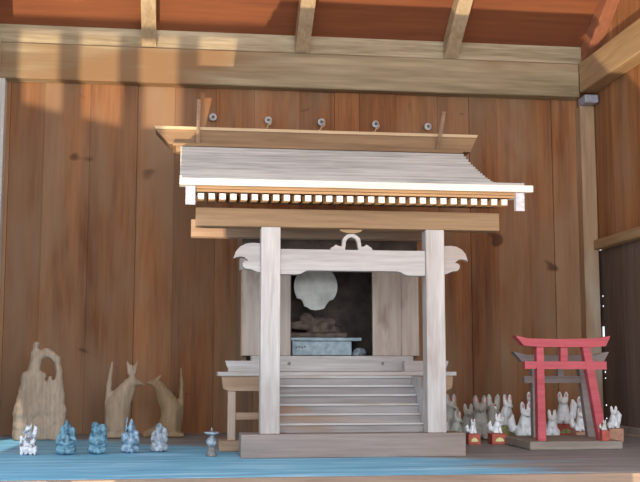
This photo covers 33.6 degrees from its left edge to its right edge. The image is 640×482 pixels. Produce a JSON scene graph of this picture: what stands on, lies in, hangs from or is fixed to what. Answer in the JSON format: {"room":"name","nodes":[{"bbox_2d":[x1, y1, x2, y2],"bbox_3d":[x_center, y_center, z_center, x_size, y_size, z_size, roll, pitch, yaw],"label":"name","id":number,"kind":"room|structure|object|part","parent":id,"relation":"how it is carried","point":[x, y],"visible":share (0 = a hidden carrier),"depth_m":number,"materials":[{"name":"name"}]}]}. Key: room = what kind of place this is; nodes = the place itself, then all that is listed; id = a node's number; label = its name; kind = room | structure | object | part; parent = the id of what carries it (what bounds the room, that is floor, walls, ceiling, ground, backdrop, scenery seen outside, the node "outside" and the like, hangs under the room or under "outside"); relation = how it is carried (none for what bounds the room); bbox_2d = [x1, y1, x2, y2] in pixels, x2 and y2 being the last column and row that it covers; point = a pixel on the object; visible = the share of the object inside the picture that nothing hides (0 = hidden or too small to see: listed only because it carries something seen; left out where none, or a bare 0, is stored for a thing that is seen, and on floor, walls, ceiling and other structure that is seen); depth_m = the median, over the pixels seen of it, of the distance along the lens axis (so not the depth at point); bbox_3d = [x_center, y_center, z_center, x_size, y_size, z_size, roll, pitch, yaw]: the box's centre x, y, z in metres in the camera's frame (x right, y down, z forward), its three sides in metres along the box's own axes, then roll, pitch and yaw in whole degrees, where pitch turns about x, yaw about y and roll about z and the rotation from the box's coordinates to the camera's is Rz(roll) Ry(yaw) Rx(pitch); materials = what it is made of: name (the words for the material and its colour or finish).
{"room":"house of worship","nodes":[
{"label":"house of worship","id":0,"kind":"room"},
{"bbox_2d":[0,0,598,46],"bbox_3d":[-0.109,-1.938,4.411,3.468,1.607,2.460,1,-7,-7],"label":"ceiling","id":1,"kind":"structure","parent":0,"point":[563,23],"depth_m":5.39,"materials":[{"name":"brown wood"}]},
{"bbox_2d":[0,80,599,433],"bbox_3d":[-0.135,0.386,5.388,3.260,2.950,0.046,1,-7,-7],"label":"wall","id":2,"kind":"structure","parent":0,"point":[101,263],"depth_m":5.35,"materials":[{"name":"brown wood"}]},
{"bbox_2d":[0,78,7,283],"bbox_3d":[-1.615,0.061,5.171,0.109,1.742,0.078,1,-7,-7],"label":"trim","id":3,"kind":"structure","parent":2,"relation":"attached to","point":[3,83],"depth_m":5.22,"materials":[{"name":"white wood"}]},
{"bbox_2d":[141,0,156,46],"bbox_3d":[-0.710,-1.917,4.289,0.072,1.610,2.342,1,-7,-7],"label":"trim","id":4,"kind":"structure","parent":2,"relation":"attached to","point":[148,7],"depth_m":5.24,"materials":[{"name":"brown wood"}]},
{"bbox_2d":[209,113,216,120],"bbox_3d":[-0.546,-0.629,5.405,0.038,0.038,0.038,1,-7,-7],"label":"nail","id":5,"kind":"object","parent":2,"relation":"attached to","point":[213,117],"visible":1,"depth_m":5.39,"materials":[{"name":"metal"}]},
{"bbox_2d":[265,116,271,128],"bbox_3d":[-0.266,-0.602,5.438,0.039,0.070,0.040,1,-7,-7],"label":"nail","id":6,"kind":"object","parent":2,"relation":"attached to","point":[268,120],"visible":1,"depth_m":5.43,"materials":[{"name":"metal"}]},
{"bbox_2d":[0,42,579,100],"bbox_3d":[-0.170,-0.873,5.471,3.115,0.183,0.083,1,-7,-7],"label":"ceiling beam","id":7,"kind":"structure","parent":2,"relation":"attached to","point":[19,61],"depth_m":5.43,"materials":[{"name":"brown wood"}]},
{"bbox_2d":[0,24,580,64],"bbox_3d":[-0.143,-1.030,5.498,3.170,0.133,0.073,1,-7,-7],"label":"ceiling beam","id":8,"kind":"structure","parent":2,"relation":"attached to","point":[8,32],"depth_m":5.45,"materials":[{"name":"brown wood"}]},
{"bbox_2d":[295,0,315,52],"bbox_3d":[0.061,-1.905,4.390,0.072,1.610,2.342,1,-7,-7],"label":"trim","id":9,"kind":"structure","parent":2,"relation":"attached to","point":[306,8],"depth_m":5.32,"materials":[{"name":"brown wood"}]},
{"bbox_2d":[0,433,639,481],"bbox_3d":[-0.007,0.975,4.200,3.165,0.300,2.170,1,-7,-7],"label":"shelf","id":10,"kind":"object","parent":2,"relation":"attached to","point":[185,459],"visible":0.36,"depth_m":3.46,"materials":[{"name":"blue paint"}]},
{"bbox_2d":[20,423,37,454],"bbox_3d":[-1.078,0.732,3.923,0.066,0.116,0.049,1,-7,-7],"label":"figurine","id":11,"kind":"object","parent":10,"relation":"on","point":[27,444],"visible":1,"depth_m":3.91,"materials":[{"name":"white ceramic"}]},
{"bbox_2d":[12,341,66,440],"bbox_3d":[-1.247,0.667,4.732,0.237,0.436,0.096,1,-7,-7],"label":"carving","id":12,"kind":"object","parent":10,"relation":"on","point":[40,402],"visible":0.89,"depth_m":4.70,"materials":[{"name":"beige wood"}]},
{"bbox_2d":[55,420,76,454],"bbox_3d":[-0.941,0.727,3.933,0.080,0.128,0.064,1,-7,-7],"label":"figurine","id":13,"kind":"object","parent":10,"relation":"on","point":[66,441],"visible":1,"depth_m":3.92,"materials":[{"name":"stone"}]},
{"bbox_2d":[87,422,106,453],"bbox_3d":[-0.832,0.735,3.963,0.071,0.118,0.056,1,-7,-7],"label":"figurine","id":14,"kind":"object","parent":10,"relation":"on","point":[97,440],"visible":1,"depth_m":3.95,"materials":[{"name":"blue stone"}]},
{"bbox_2d":[104,360,144,437],"bbox_3d":[-0.897,0.725,4.873,0.182,0.354,0.114,1,-7,-7],"label":"carving","id":15,"kind":"object","parent":10,"relation":"on","point":[118,402],"visible":0.84,"depth_m":4.84,"materials":[{"name":"beige wood"}]},
{"bbox_2d":[120,417,139,452],"bbox_3d":[-0.718,0.734,4.009,0.072,0.133,0.056,1,-7,-7],"label":"figurine","id":16,"kind":"object","parent":10,"relation":"on","point":[130,438],"visible":1,"depth_m":3.99,"materials":[{"name":"stone"}]},
{"bbox_2d":[150,423,167,451],"bbox_3d":[-0.616,0.752,4.061,0.070,0.109,0.056,1,-7,-7],"label":"figurine","id":17,"kind":"object","parent":10,"relation":"on","point":[159,438],"visible":1,"depth_m":4.05,"materials":[{"name":"stone"}]},
{"bbox_2d":[142,368,183,436],"bbox_3d":[-0.726,0.749,4.924,0.192,0.318,0.110,1,-7,-7],"label":"carving","id":18,"kind":"object","parent":10,"relation":"on","point":[172,408],"visible":0.86,"depth_m":4.90,"materials":[{"name":"beige wood"}]},
{"bbox_2d":[204,427,218,456],"bbox_3d":[-0.394,0.729,3.853,0.056,0.104,0.056,1,-7,-7],"label":"lantern","id":19,"kind":"object","parent":10,"relation":"on","point":[211,441],"visible":1,"depth_m":3.84,"materials":[{"name":"stone"}]},
{"bbox_3d":[-0.394,0.701,3.856,0.056,0.012,0.056,1,-7,-7],"label":"dish","id":20,"kind":"part","parent":19,"relation":"part of","materials":[{"name":"stone"}]},
{"bbox_3d":[-0.394,0.727,3.853,0.040,0.040,0.040,1,-7,-7],"label":"bulb","id":21,"kind":"part","parent":19,"relation":"part of","materials":[{"name":"stone"}]},
{"bbox_2d":[154,99,532,458],"bbox_3d":[0.038,0.104,4.411,1.478,1.477,1.300,1,-7,-7],"label":"shrine","id":22,"kind":"object","parent":10,"relation":"on","point":[383,402],"visible":1,"depth_m":3.97,"materials":[{"name":"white wood"}]},
{"bbox_3d":[-0.299,0.792,4.117,0.191,0.041,0.130,1,-7,-7],"label":"ground sill","id":23,"kind":"part","parent":22,"relation":"part of","materials":[{"name":"brown wood"}]},
{"bbox_3d":[-0.342,0.674,4.095,0.030,0.188,0.030,1,-7,-7],"label":"leg","id":24,"kind":"part","parent":22,"relation":"part of","materials":[{"name":"beige wood"}]},
{"bbox_3d":[-0.279,0.487,4.125,0.179,0.042,0.040,1,-7,-7],"label":"edge moulding","id":25,"kind":"part","parent":22,"relation":"part of","materials":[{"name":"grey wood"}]},
{"bbox_3d":[-0.330,0.731,4.638,0.030,0.286,0.030,1,-7,-7],"label":"leg","id":26,"kind":"part","parent":22,"relation":"part of","materials":[{"name":"brown wood"}]},
{"bbox_3d":[-0.264,0.678,4.106,0.128,0.027,0.020,1,-7,-7],"label":"cross rail","id":27,"kind":"part","parent":22,"relation":"part of","materials":[{"name":"beige wood"}]},
{"bbox_3d":[-0.280,0.293,4.319,0.072,0.347,0.014,1,-7,-7],"label":"door panel","id":28,"kind":"part","parent":22,"relation":"part of","materials":[{"name":"grey wood"}]},
{"bbox_3d":[-0.183,0.322,3.853,0.070,0.744,0.070,1,-7,-7],"label":"post","id":29,"kind":"part","parent":22,"relation":"part of","materials":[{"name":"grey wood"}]},
{"bbox_3d":[-0.180,0.293,4.322,0.120,0.347,0.014,1,-7,-7],"label":"door panel","id":30,"kind":"part","parent":22,"relation":"part of","materials":[{"name":"grey wood"}]},
{"bbox_2d":[291,338,360,355],"bbox_3d":[0.015,0.467,4.629,0.305,0.085,0.180,1,-7,-7],"label":"altar table","id":31,"kind":"object","parent":22,"relation":"on","point":[299,346],"visible":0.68,"depth_m":4.56,"materials":[{"name":"blue wood"}]},
{"bbox_2d":[291,272,346,337],"bbox_3d":[-0.009,0.265,4.628,0.250,0.315,0.086,1,-7,-7],"label":"round mirror","id":32,"kind":"object","parent":31,"relation":"on","point":[315,290],"visible":0.9,"depth_m":4.59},
{"bbox_3d":[0.043,0.011,4.420,0.732,0.134,0.025,1,-7,-7],"label":"frieze panel","id":33,"kind":"part","parent":22,"relation":"part of","materials":[{"name":"grey wood"}]},
{"bbox_2d":[352,348,366,355],"bbox_3d":[0.169,0.483,4.581,0.064,0.042,0.044,1,-7,-7],"label":"rounded stone","id":34,"kind":"object","parent":22,"relation":"on","point":[358,351],"visible":0.82,"depth_m":4.56,"materials":[{"name":"grey stone"}]},
{"bbox_3d":[0.296,0.304,4.417,0.162,0.348,0.020,1,-7,-7],"label":"jamb panel","id":35,"kind":"part","parent":22,"relation":"part of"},
{"bbox_3d":[0.276,0.300,4.382,0.120,0.347,0.014,1,-7,-7],"label":"door panel","id":36,"kind":"part","parent":22,"relation":"part of","materials":[{"name":"grey wood"}]},
{"bbox_3d":[0.372,0.303,4.404,0.072,0.347,0.014,1,-7,-7],"label":"door panel","id":37,"kind":"part","parent":22,"relation":"part of","materials":[{"name":"grey wood"}]},
{"bbox_3d":[0.420,0.498,4.217,0.179,0.042,0.040,1,-7,-7],"label":"edge moulding","id":38,"kind":"part","parent":22,"relation":"part of","materials":[{"name":"grey wood"}]},
{"bbox_3d":[0.423,0.332,3.932,0.070,0.744,0.070,1,-7,-7],"label":"post","id":39,"kind":"part","parent":22,"relation":"part of","materials":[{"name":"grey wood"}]},
{"bbox_2d":[446,394,458,428],"bbox_3d":[0.639,0.854,5.267,0.111,0.190,0.144,-2,-7,17],"label":"figurine","id":40,"kind":"object","parent":10,"relation":"on","point":[451,406],"visible":0.41,"depth_m":5.21,"materials":[{"name":"beige ceramic"}]},
{"bbox_2d":[447,411,462,431],"bbox_3d":[0.613,0.841,4.864,0.091,0.121,0.070,-2,-7,16],"label":"figurine","id":41,"kind":"object","parent":10,"relation":"on","point":[456,426],"visible":0.48,"depth_m":4.84,"materials":[{"name":"beige ceramic"}]},
{"bbox_2d":[461,404,473,432],"bbox_3d":[0.713,0.854,5.087,0.086,0.148,0.112,-5,-8,37],"label":"figurine","id":42,"kind":"object","parent":10,"relation":"on","point":[468,416],"visible":0.36,"depth_m":5.05,"materials":[{"name":"beige ceramic"}]},
{"bbox_2d":[465,419,480,444],"bbox_3d":[0.640,0.800,4.448,0.056,0.105,0.053,1,-7,-7],"label":"figurine","id":43,"kind":"object","parent":10,"relation":"on","point":[472,438],"visible":1,"depth_m":4.42,"materials":[{"name":"white ceramic"}]},
{"bbox_2d":[467,395,497,439],"bbox_3d":[0.733,0.795,4.795,0.149,0.196,0.114,6,-9,-43],"label":"figurine","id":44,"kind":"object","parent":10,"relation":"on","point":[480,416],"visible":0.66,"depth_m":4.74,"materials":[{"name":"grey ceramic"}]},
{"bbox_2d":[487,394,499,416],"bbox_3d":[0.811,0.817,4.978,0.113,0.196,0.147,2,-7,-19],"label":"figurine","id":45,"kind":"object","parent":10,"relation":"on","point":[497,397],"visible":0.2,"depth_m":4.94,"materials":[{"name":"beige ceramic"}]},
{"bbox_2d":[487,413,506,443],"bbox_3d":[0.744,0.792,4.473,0.075,0.127,0.067,1,-7,-7],"label":"figurine","id":46,"kind":"object","parent":10,"relation":"on","point":[497,436],"visible":1,"depth_m":4.46,"materials":[{"name":"white ceramic"}]},
{"bbox_2d":[494,394,514,435],"bbox_3d":[0.846,0.803,4.866,0.127,0.197,0.090,0,-7,2],"label":"figurine","id":47,"kind":"object","parent":10,"relation":"on","point":[506,412],"visible":0.6,"depth_m":4.84,"materials":[{"name":"white ceramic"}]},
{"bbox_2d":[507,402,530,435],"bbox_3d":[0.888,0.793,4.667,0.116,0.170,0.106,1,-7,-7],"label":"figurine","id":48,"kind":"object","parent":10,"relation":"on","point":[523,428],"visible":0.64,"depth_m":4.65,"materials":[{"name":"white ceramic"}]},
{"bbox_2d":[546,409,559,434],"bbox_3d":[1.026,0.814,4.698,0.080,0.136,0.087,1,-7,-7],"label":"figurine","id":49,"kind":"object","parent":10,"relation":"on","point":[551,428],"visible":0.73,"depth_m":4.67,"materials":[{"name":"white ceramic"}]},
{"bbox_2d":[556,392,577,434],"bbox_3d":[1.150,0.810,4.963,0.126,0.207,0.102,1,-7,-7],"label":"figurine","id":50,"kind":"object","parent":10,"relation":"on","point":[563,415],"visible":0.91,"depth_m":4.94,"materials":[{"name":"white ceramic"}]},
{"bbox_2d":[569,408,584,434],"bbox_3d":[1.155,0.814,4.719,0.080,0.141,0.070,1,-7,-7],"label":"figurine","id":51,"kind":"object","parent":10,"relation":"on","point":[578,427],"visible":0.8,"depth_m":4.71,"materials":[{"name":"white ceramic"}]},
{"bbox_2d":[575,396,581,423],"bbox_3d":[1.302,0.858,5.244,0.132,0.178,0.104,7,-10,-45],"label":"figurine","id":52,"kind":"object","parent":10,"relation":"on","point":[578,398],"visible":0.08,"depth_m":5.21,"materials":[{"name":"white ceramic"}]},
{"bbox_2d":[607,406,623,441],"bbox_3d":[1.290,0.798,4.636,0.077,0.153,0.068,1,-7,-7],"label":"figurine","id":53,"kind":"object","parent":10,"relation":"on","point":[616,433],"visible":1,"depth_m":4.62,"materials":[{"name":"white ceramic"}]},
{"bbox_2d":[318,118,324,129],"bbox_3d":[0.007,-0.596,5.474,0.039,0.070,0.040,1,-7,-7],"label":"nail","id":54,"kind":"object","parent":2,"relation":"attached to","point":[321,122],"visible":0.97,"depth_m":5.46,"materials":[{"name":"metal"}]},
{"bbox_2d":[372,120,379,131],"bbox_3d":[0.288,-0.590,5.510,0.039,0.070,0.040,1,-7,-7],"label":"nail","id":55,"kind":"object","parent":2,"relation":"attached to","point":[375,124],"visible":0.98,"depth_m":5.50,"materials":[{"name":"metal"}]},
{"bbox_2d":[424,123,431,129],"bbox_3d":[0.563,-0.596,5.548,0.038,0.038,0.038,1,-7,-7],"label":"nail","id":56,"kind":"object","parent":2,"relation":"attached to","point":[427,126],"visible":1,"depth_m":5.54,"materials":[{"name":"metal"}]},
{"bbox_2d":[444,0,472,57],"bbox_3d":[0.836,-1.893,4.491,0.072,1.610,2.342,1,-7,-7],"label":"trim","id":57,"kind":"structure","parent":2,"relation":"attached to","point":[460,10],"depth_m":5.41,"materials":[{"name":"brown wood"}]},
{"bbox_2d":[505,435,622,449],"bbox_3d":[0.980,0.822,4.331,0.378,0.032,0.375,1,-7,-7],"label":"base","id":58,"kind":"object","parent":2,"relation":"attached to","point":[553,442],"depth_m":4.16,"materials":[{"name":"beige wood"}]},
{"bbox_2d":[511,352,608,436],"bbox_3d":[1.004,0.639,4.425,0.414,0.352,0.048,1,-7,-7],"label":"torii gate","id":59,"kind":"object","parent":58,"relation":"on","point":[559,378],"visible":0.55,"depth_m":4.42,"materials":[{"name":"grey wood"}]},
{"bbox_3d":[0.896,0.661,4.408,0.036,0.304,0.034,1,-7,-7],"label":"leg","id":60,"kind":"part","parent":59,"relation":"part of","materials":[{"name":"wood"}]},
{"bbox_3d":[1.115,0.665,4.436,0.074,0.304,0.034,1,-7,-7],"label":"leg","id":61,"kind":"part","parent":59,"relation":"part of","materials":[{"name":"wood"}]},
{"bbox_2d":[512,336,609,440],"bbox_3d":[0.966,0.585,4.223,0.392,0.412,0.052,1,-7,-7],"label":"torii gate","id":62,"kind":"object","parent":58,"relation":"on","point":[587,363],"visible":0.98,"depth_m":4.22,"materials":[{"name":"red wood"}]},
{"bbox_3d":[0.873,0.606,4.208,0.032,0.367,0.034,1,-7,-7],"label":"leg","id":63,"kind":"part","parent":62,"relation":"part of","materials":[{"name":"red wood"}]},
{"bbox_3d":[1.094,0.609,4.237,0.093,0.367,0.034,1,-7,-7],"label":"leg","id":64,"kind":"part","parent":62,"relation":"part of","materials":[{"name":"red wood"}]},
{"bbox_2d":[599,420,609,440],"bbox_3d":[1.122,0.747,4.187,0.035,0.081,0.031,1,-7,-7],"label":"figurine","id":65,"kind":"object","parent":58,"relation":"on","point":[604,434],"visible":1,"depth_m":4.17,"materials":[{"name":"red ceramic"}]},
{"bbox_2d":[575,106,603,416],"bbox_3d":[1.414,0.130,5.564,0.080,1.699,0.078,1,-7,-7],"label":"wooden post","id":66,"kind":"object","parent":2,"relation":"attached to","point":[584,115],"depth_m":5.56,"materials":[{"name":"brown wood"}]},
{"bbox_2d":[590,0,639,436],"bbox_3d":[1.753,-0.612,3.559,0.040,4.500,4.294,1,-7,-7],"label":"wall","id":67,"kind":"structure","parent":0,"point":[617,109],"depth_m":5.30,"materials":[{"name":"brown wood"}]},
{"bbox_2d":[578,94,597,105],"bbox_3d":[1.420,-0.742,5.609,0.074,0.042,0.100,1,-7,-7],"label":"trim","id":68,"kind":"structure","parent":67,"relation":"attached to","point":[586,100],"depth_m":5.56,"materials":[{"name":"grey metal"}]},
{"bbox_2d":[581,0,619,61],"bbox_3d":[1.578,-1.859,4.615,0.068,1.673,2.440,1,-7,-7],"label":"trim","id":69,"kind":"structure","parent":67,"relation":"attached to","point":[605,10],"depth_m":5.48,"materials":[{"name":"brown wood"}]},
{"bbox_2d":[579,18,639,92],"bbox_3d":[1.665,-1.084,3.783,0.089,0.160,3.760,1,-7,-7],"label":"trim","id":70,"kind":"structure","parent":67,"relation":"attached to","point":[621,54],"depth_m":5.23,"materials":[{"name":"brown wood"}]},
{"bbox_2d":[594,226,639,249],"bbox_3d":[1.732,-0.217,3.540,0.075,0.050,4.068,1,-7,-7],"label":"trim","id":71,"kind":"structure","parent":67,"relation":"attached to","point":[630,235],"depth_m":5.25,"materials":[{"name":"brown wood"}]},
{"bbox_2d":[606,424,639,435],"bbox_3d":[1.723,0.710,3.394,0.038,0.035,4.000,1,-7,-7],"label":"baseboard","id":72,"kind":"structure","parent":67,"relation":"attached to","point":[628,430],"depth_m":5.06,"materials":[{"name":"brown wood"}]}
]}

